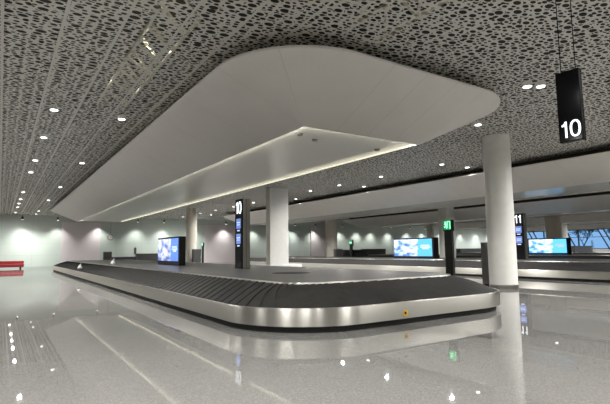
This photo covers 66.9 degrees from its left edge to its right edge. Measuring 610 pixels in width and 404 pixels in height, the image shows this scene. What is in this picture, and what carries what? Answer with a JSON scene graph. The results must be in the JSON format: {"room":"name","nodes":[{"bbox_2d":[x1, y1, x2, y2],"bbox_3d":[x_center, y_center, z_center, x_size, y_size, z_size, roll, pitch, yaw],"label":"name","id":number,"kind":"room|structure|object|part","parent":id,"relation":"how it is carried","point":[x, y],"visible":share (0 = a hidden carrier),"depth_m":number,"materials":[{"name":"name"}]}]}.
{"room":"airport terminal","nodes":[
{"label":"airport terminal","id":0,"kind":"room"},
{"bbox_2d":[0,214,486,267],"bbox_3d":[-3.754,5.985,70.444,119.300,5.850,0.300,3,-7,-33],"label":"wall","id":1,"kind":"structure","parent":0,"point":[35,240],"depth_m":59.67,"materials":[{"name":"white paint"}]},
{"bbox_2d":[60,222,100,262],"bbox_3d":[-26.731,5.009,55.133,4.250,5.150,0.120,3,-7,-33],"label":"wall panel","id":2,"kind":"object","parent":1,"relation":"attached to","point":[79,240],"visible":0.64,"depth_m":55.06,"materials":[{"name":"white paint"}]},
{"bbox_2d":[204,225,234,262],"bbox_3d":[-11.745,5.856,64.931,4.900,5.150,0.120,3,-7,-33],"label":"wall panel","id":3,"kind":"object","parent":1,"relation":"attached to","point":[219,239],"visible":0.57,"depth_m":64.74,"materials":[{"name":"white paint"}]},
{"bbox_2d":[310,227,325,256],"bbox_3d":[2.719,6.673,74.387,4.300,5.150,0.120,3,-7,-33],"label":"wall panel","id":4,"kind":"object","parent":1,"relation":"attached to","point":[318,237],"visible":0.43,"depth_m":73.95,"materials":[{"name":"white paint"}]},
{"bbox_2d":[0,262,609,403],"bbox_3d":[16.808,5.466,38.764,119.000,0.200,75.000,3,-7,-33],"label":"floor","id":5,"kind":"structure","parent":0,"point":[65,339],"depth_m":6.70,"materials":[{"name":"tile"}]},
{"bbox_2d":[0,261,23,268],"bbox_3d":[-32.199,6.207,44.961,8.300,0.780,0.900,3,-7,-33],"label":"bench","id":6,"kind":"object","parent":5,"relation":"on","point":[3,264],"visible":1,"depth_m":46.56,"materials":[{"name":"fabric"}]},
{"bbox_3d":[-32.198,6.266,44.955,8.300,0.340,0.900,3,-7,-33],"label":"seat","id":7,"kind":"part","parent":6,"relation":"part of","materials":[{"name":"red fabric"}]},
{"bbox_3d":[-32.380,5.989,45.257,8.300,0.280,0.250,3,-7,-33],"label":"backrest","id":8,"kind":"part","parent":6,"relation":"part of","materials":[{"name":"red fabric"}]},
{"bbox_2d":[103,252,111,259],"bbox_3d":[-20.018,5.838,46.761,0.800,1.600,0.440,3,-7,-33],"label":"cabinet","id":9,"kind":"object","parent":5,"relation":"on","point":[106,255],"visible":0.51,"depth_m":46.63,"materials":[{"name":"grey"}]},
{"bbox_2d":[112,257,135,259],"bbox_3d":[-20.442,6.607,51.276,3.200,1.020,1.030,3,-7,-33],"label":"countertop","id":10,"kind":"structure","parent":5,"relation":"on","point":[114,258],"depth_m":51.10,"materials":[{"name":"grey"}]},
{"bbox_2d":[135,253,157,260],"bbox_3d":[-17.528,6.657,53.675,4.100,1.350,1.030,3,-7,-33],"label":"countertop","id":11,"kind":"structure","parent":5,"relation":"on","point":[152,256],"depth_m":52.92,"materials":[{"name":"grey"}]},
{"bbox_2d":[186,208,196,261],"bbox_3d":[-11.353,3.534,46.146,1.066,5.848,1.066,3,-7,-33],"label":"column","id":12,"kind":"structure","parent":5,"relation":"on","point":[191,213],"depth_m":45.80,"materials":[{"name":"white paint"}]},
{"bbox_2d":[192,249,200,262],"bbox_3d":[-10.556,5.457,44.927,0.780,1.750,0.540,3,-7,-33],"label":"tall cabinet","id":13,"kind":"object","parent":5,"relation":"on","point":[196,253],"visible":0.57,"depth_m":44.74,"materials":[{"name":"grey"}]},
{"bbox_2d":[201,243,203,262],"bbox_3d":[-11.595,5.869,52.343,0.191,2.500,0.460,3,-7,-33],"label":"post","id":14,"kind":"object","parent":5,"relation":"on","point":[202,245],"visible":0.83,"depth_m":52.24,"materials":[{"name":"black"}]},
{"bbox_3d":[-11.580,6.078,52.329,0.120,2.080,0.400,3,-7,-33],"label":"post","id":15,"kind":"part","parent":14,"relation":"part of","materials":[{"name":"black"}]},
{"bbox_2d":[52,260,499,332],"bbox_3d":[-8.560,3.974,26.634,7.520,0.843,40.807,3,-7,-33],"label":"carousel","id":16,"kind":"object","parent":5,"relation":"on","point":[264,298],"visible":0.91,"depth_m":10.24,"materials":[{"name":"black"}]},
{"bbox_2d":[158,236,185,265],"bbox_3d":[-6.907,2.529,23.799,0.332,1.412,3.600,3,-7,-33],"label":"screen","id":17,"kind":"object","parent":16,"relation":"on","point":[171,250],"visible":1,"depth_m":23.06,"materials":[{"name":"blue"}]},
{"bbox_2d":[235,199,249,268],"bbox_3d":[-2.406,1.223,17.781,0.349,2.650,0.624,3,-7,-33],"label":"tower","id":18,"kind":"object","parent":16,"relation":"on","point":[242,206],"visible":1,"depth_m":17.57,"materials":[{"name":"grey metal"}]},
{"bbox_3d":[-2.530,1.216,17.702,0.038,2.650,0.620,3,-7,-33],"label":"glass","id":19,"kind":"part","parent":18,"relation":"part of","materials":[{"name":"black glass"}]},
{"bbox_3d":[-2.387,1.225,17.796,0.300,2.650,0.620,3,-7,-33],"label":"casing","id":20,"kind":"part","parent":18,"relation":"part of","materials":[{"name":"grey metal"}]},
{"bbox_2d":[266,187,301,266],"bbox_3d":[-1.914,1.938,31.976,2.700,5.848,2.000,3,-7,-33],"label":"column","id":21,"kind":"structure","parent":5,"relation":"on","point":[277,248],"depth_m":31.71,"materials":[{"name":"white paint"}]},
{"bbox_2d":[325,219,336,256],"bbox_3d":[3.182,4.367,55.768,1.435,5.848,1.435,3,-7,-33],"label":"column","id":22,"kind":"structure","parent":5,"relation":"on","point":[330,225],"depth_m":55.21,"materials":[{"name":"white paint"}]},
{"bbox_2d":[334,249,342,256],"bbox_3d":[3.909,6.336,54.257,0.950,1.600,0.540,3,-7,-33],"label":"cabinet","id":23,"kind":"object","parent":5,"relation":"on","point":[337,252],"visible":0.5,"depth_m":54.09,"materials":[{"name":"grey"}]},
{"bbox_3d":[4.038,6.294,54.063,0.870,1.400,0.012,3,-7,-33],"label":"door","id":24,"kind":"part","parent":23,"relation":"part of","materials":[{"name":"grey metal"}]},
{"bbox_2d":[349,241,352,256],"bbox_3d":[5.912,6.316,59.096,0.192,2.600,0.560,3,-7,-33],"label":"post","id":25,"kind":"object","parent":5,"relation":"on","point":[350,242],"visible":0.87,"depth_m":59.01,"materials":[{"name":"black metal"}]},
{"bbox_3d":[5.928,6.526,59.083,0.120,2.180,0.500,3,-7,-33],"label":"post","id":26,"kind":"part","parent":25,"relation":"part of","materials":[{"name":"black metal"}]},
{"bbox_2d":[343,250,363,256],"bbox_3d":[7.006,7.732,67.464,3.500,1.500,1.030,3,-7,-33],"label":"countertop","id":27,"kind":"structure","parent":5,"relation":"on","point":[344,251],"depth_m":67.26,"materials":[{"name":"grey"}]},
{"bbox_2d":[353,253,366,256],"bbox_3d":[8.022,7.730,65.546,3.219,1.079,0.650,5,-8,-44],"label":"luggage carts","id":28,"kind":"object","parent":5,"relation":"on","point":[364,254],"visible":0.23,"depth_m":65.10,"materials":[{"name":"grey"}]},
{"bbox_2d":[366,252,378,254],"bbox_3d":[10.339,8.033,68.705,2.619,1.079,0.650,1,-6,-16],"label":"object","id":29,"kind":"object","parent":5,"relation":"on","point":[368,253],"visible":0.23,"depth_m":68.43,"materials":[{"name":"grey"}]},
{"bbox_2d":[361,249,385,255],"bbox_3d":[10.554,8.007,70.979,4.300,1.600,1.030,3,-7,-33],"label":"countertop","id":30,"kind":"structure","parent":5,"relation":"on","point":[380,251],"depth_m":70.80,"materials":[{"name":"grey"}]},
{"bbox_2d":[250,256,609,282],"bbox_3d":[6.027,4.803,36.175,7.520,0.835,40.800,3,-7,-33],"label":"carousel","id":31,"kind":"object","parent":5,"relation":"on","point":[585,270],"visible":0.68,"depth_m":25.71,"materials":[{"name":"silver metal"}]},
{"bbox_2d":[393,237,438,258],"bbox_3d":[7.908,3.317,33.160,0.512,1.442,3.850,3,-7,-33],"label":"screen","id":32,"kind":"object","parent":31,"relation":"on","point":[425,248],"visible":0.85,"depth_m":32.67,"materials":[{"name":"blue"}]},
{"bbox_2d":[514,213,528,258],"bbox_3d":[12.512,1.991,26.821,0.349,2.650,0.624,3,-7,-33],"label":"tower","id":33,"kind":"object","parent":31,"relation":"on","point":[520,218],"visible":0.81,"depth_m":26.64,"materials":[{"name":"grey metal"}]},
{"bbox_3d":[12.531,1.993,26.836,0.300,2.650,0.620,3,-7,-33],"label":"casing","id":34,"kind":"part","parent":33,"relation":"part of","materials":[{"name":"grey metal"}]},
{"bbox_2d":[427,225,433,237],"bbox_3d":[17.771,5.192,65.306,0.922,5.848,0.922,3,-7,-33],"label":"column","id":35,"kind":"structure","parent":5,"relation":"on","point":[430,228],"depth_m":65.06,"materials":[{"name":"silver metal"}]},
{"bbox_2d":[438,207,455,257],"bbox_3d":[12.713,2.752,41.421,1.640,5.848,1.230,3,-7,-33],"label":"column","id":36,"kind":"structure","parent":5,"relation":"on","point":[443,213],"depth_m":40.98,"materials":[{"name":"white paint"}]},
{"bbox_2d":[443,219,454,275],"bbox_3d":[5.398,1.954,17.268,0.191,2.580,0.400,3,-7,-33],"label":"post","id":37,"kind":"object","parent":5,"relation":"on","point":[448,225],"visible":0.88,"depth_m":17.23,"materials":[{"name":"black metal"}]},
{"bbox_2d":[456,248,480,252],"bbox_3d":[30.188,8.979,82.026,9.100,1.500,1.030,3,-7,-33],"label":"countertop","id":38,"kind":"structure","parent":5,"relation":"on","point":[462,250],"depth_m":80.47,"materials":[{"name":"grey"}]},
{"bbox_2d":[481,242,488,285],"bbox_3d":[7.432,2.502,18.694,0.300,1.740,0.460,3,-7,-33],"label":"tall cabinet","id":39,"kind":"object","parent":5,"relation":"on","point":[484,249],"visible":0.39,"depth_m":18.67,"materials":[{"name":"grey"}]},
{"bbox_2d":[363,254,609,258],"bbox_3d":[20.617,5.627,45.713,7.520,0.835,40.800,3,-7,-33],"label":"carousel","id":40,"kind":"object","parent":5,"relation":"on","point":[573,256],"visible":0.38,"depth_m":40.07,"materials":[{"name":"silver metal"}]},
{"bbox_2d":[528,238,571,254],"bbox_3d":[22.538,4.109,42.639,0.512,1.492,3.700,3,-7,-33],"label":"screen","id":41,"kind":"object","parent":40,"relation":"on","point":[546,246],"visible":1,"depth_m":42.29,"materials":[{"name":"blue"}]},
{"bbox_2d":[482,133,518,288],"bbox_3d":[7.502,0.342,17.804,1.035,5.848,1.035,3,-7,-33],"label":"column","id":42,"kind":"structure","parent":5,"relation":"on","point":[498,186],"depth_m":17.42,"materials":[{"name":"white paint"}]},
{"bbox_2d":[456,252,609,253],"bbox_3d":[35.206,6.451,55.252,7.520,0.835,40.800,3,-7,-33],"label":"carousel","id":43,"kind":"object","parent":5,"relation":"on","point":[572,252],"visible":0.2,"depth_m":55.04,"materials":[{"name":"silver metal"}]},
{"bbox_2d":[545,216,561,237],"bbox_3d":[27.342,3.560,50.807,1.599,5.848,1.599,3,-7,-33],"label":"column","id":44,"kind":"structure","parent":5,"relation":"on","point":[552,224],"depth_m":50.25,"materials":[{"name":"silver metal"}]},
{"bbox_2d":[561,224,567,237],"bbox_3d":[37.516,5.137,67.035,1.128,5.848,1.128,3,-7,-33],"label":"column","id":45,"kind":"structure","parent":5,"relation":"on","point":[563,227],"depth_m":66.64,"materials":[{"name":"white paint"}]},
{"bbox_2d":[571,246,592,251],"bbox_3d":[46.644,8.446,79.771,6.100,1.700,3.130,3,-7,-33],"label":"countertop","id":46,"kind":"structure","parent":5,"relation":"on","point":[573,248],"depth_m":78.09,"materials":[{"name":"grey"}]},
{"bbox_2d":[0,0,609,226],"bbox_3d":[16.738,-0.452,39.384,119.000,0.001,75.000,3,-7,-33],"label":"ceiling","id":47,"kind":"structure","parent":0,"point":[269,3],"depth_m":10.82,"materials":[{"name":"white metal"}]},
{"bbox_2d":[49,105,58,110],"bbox_3d":[-7.631,-2.849,14.058,0.270,0.126,0.270,3,-7,-33],"label":"recessed light","id":48,"kind":"object","parent":47,"relation":"in","point":[50,108],"visible":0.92,"depth_m":13.97,"materials":[{"name":"white"}]},
{"bbox_2d":[117,115,125,120],"bbox_3d":[-6.001,-2.757,15.124,0.270,0.126,0.270,3,-7,-33],"label":"recessed light","id":49,"kind":"object","parent":47,"relation":"in","point":[124,118],"visible":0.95,"depth_m":15.06,"materials":[{"name":"white"}]},
{"bbox_2d":[97,0,201,107],"bbox_3d":[-4.777,-4.240,13.252,0.960,0.974,7.530,3,-7,-33],"label":"roof truss","id":50,"kind":"object","parent":47,"relation":"attached to","point":[190,5],"visible":0.52,"depth_m":12.20,"materials":[{"name":"beige metal"}]},
{"bbox_2d":[51,45,499,221],"bbox_3d":[-9.282,-0.568,28.790,8.400,1.345,44.080,3,-7,-33],"label":"ceiling canopy","id":51,"kind":"object","parent":47,"relation":"hanging from","point":[264,116],"visible":1,"depth_m":12.47,"materials":[{"name":"white paint"}]},
{"bbox_3d":[-9.214,0.020,28.727,4.000,0.001,39.550,3,-7,-33],"label":"recess panel","id":52,"kind":"part","parent":51,"relation":"part of","materials":[{"name":"white paint"}]},
{"bbox_2d":[343,0,447,43],"bbox_3d":[1.885,-4.344,9.658,0.960,0.974,2.430,3,-7,-33],"label":"roof truss","id":53,"kind":"object","parent":47,"relation":"attached to","point":[403,3],"visible":0.36,"depth_m":9.72,"materials":[{"name":"beige metal"}]},
{"bbox_2d":[223,147,609,225],"bbox_3d":[5.307,0.256,38.329,8.400,1.345,44.080,3,-7,-33],"label":"ceiling canopy","id":54,"kind":"object","parent":47,"relation":"hanging from","point":[585,172],"visible":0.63,"depth_m":27.75,"materials":[{"name":"white paint"}]},
{"bbox_3d":[5.375,0.844,38.265,4.000,0.001,39.550,3,-7,-33],"label":"recess panel","id":55,"kind":"part","parent":54,"relation":"part of","materials":[{"name":"white paint"}]},
{"bbox_2d":[342,191,609,227],"bbox_3d":[19.896,1.080,47.867,8.400,1.345,44.080,3,-7,-33],"label":"ceiling canopy","id":56,"kind":"object","parent":47,"relation":"hanging from","point":[597,202],"visible":0.92,"depth_m":44.49,"materials":[{"name":"white paint"}]},
{"bbox_3d":[19.964,1.668,47.804,4.000,0.001,39.550,3,-7,-33],"label":"recess panel","id":57,"kind":"part","parent":56,"relation":"part of","materials":[{"name":"white paint"}]},
{"bbox_2d":[434,213,609,229],"bbox_3d":[34.485,1.904,57.406,8.400,1.345,44.080,3,-7,-33],"label":"ceiling canopy","id":58,"kind":"object","parent":47,"relation":"hanging from","point":[599,217],"visible":0.4,"depth_m":58.30,"materials":[{"name":"grey metal"}]},
{"bbox_3d":[34.553,2.493,57.343,4.000,0.001,39.550,3,-7,-33],"label":"recess panel","id":59,"kind":"part","parent":58,"relation":"part of","materials":[{"name":"white paint"}]},
{"bbox_2d":[522,81,532,88],"bbox_3d":[6.016,-3.173,12.513,0.270,0.126,0.270,3,-7,-33],"label":"recessed light","id":60,"kind":"object","parent":47,"relation":"in","point":[529,85],"visible":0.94,"depth_m":12.43,"materials":[{"name":"white"}]},
{"bbox_2d":[535,81,545,87],"bbox_3d":[6.377,-3.178,12.511,0.270,0.126,0.270,3,-7,-33],"label":"recessed light","id":61,"kind":"object","parent":47,"relation":"in","point":[539,85],"visible":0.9,"depth_m":12.44,"materials":[{"name":"white"}]},
{"bbox_2d":[555,0,585,143],"bbox_3d":[4.279,-2.295,7.548,0.110,2.665,0.370,3,-7,-33],"label":"number sign","id":62,"kind":"object","parent":47,"relation":"hanging from","point":[569,90],"visible":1,"depth_m":7.43,"materials":[{"name":"black metal"}]},
{"bbox_3d":[4.249,-1.552,7.445,0.002,1.145,0.360,3,-7,-33],"label":"glass","id":63,"kind":"part","parent":62,"relation":"part of","materials":[{"name":"black glass"}]},
{"bbox_2d":[527,223,609,251],"bbox_3d":[66.643,5.275,71.685,0.300,5.850,75.000,3,-7,-33],"label":"wall","id":64,"kind":"structure","parent":0,"point":[607,225],"depth_m":89.88,"materials":[{"name":"clear glass"},{"name":"steel"}]},
{"bbox_2d":[527,231,543,246],"bbox_3d":[48.023,8.326,99.428,0.495,3.992,6.900,3,-7,-33],"label":"window","id":65,"kind":"structure","parent":64,"relation":"in","point":[538,234],"depth_m":98.11,"materials":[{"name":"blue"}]},
{"bbox_2d":[543,230,578,245],"bbox_3d":[51.808,7.680,93.695,0.495,3.992,6.900,3,-7,-33],"label":"window","id":66,"kind":"structure","parent":64,"relation":"in","point":[573,234],"depth_m":91.70,"materials":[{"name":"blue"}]},
{"bbox_2d":[578,228,609,248],"bbox_3d":[55.593,7.035,87.962,0.495,3.992,6.900,3,-7,-33],"label":"window","id":67,"kind":"structure","parent":64,"relation":"in","point":[600,237],"depth_m":88.29,"materials":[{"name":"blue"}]}
]}

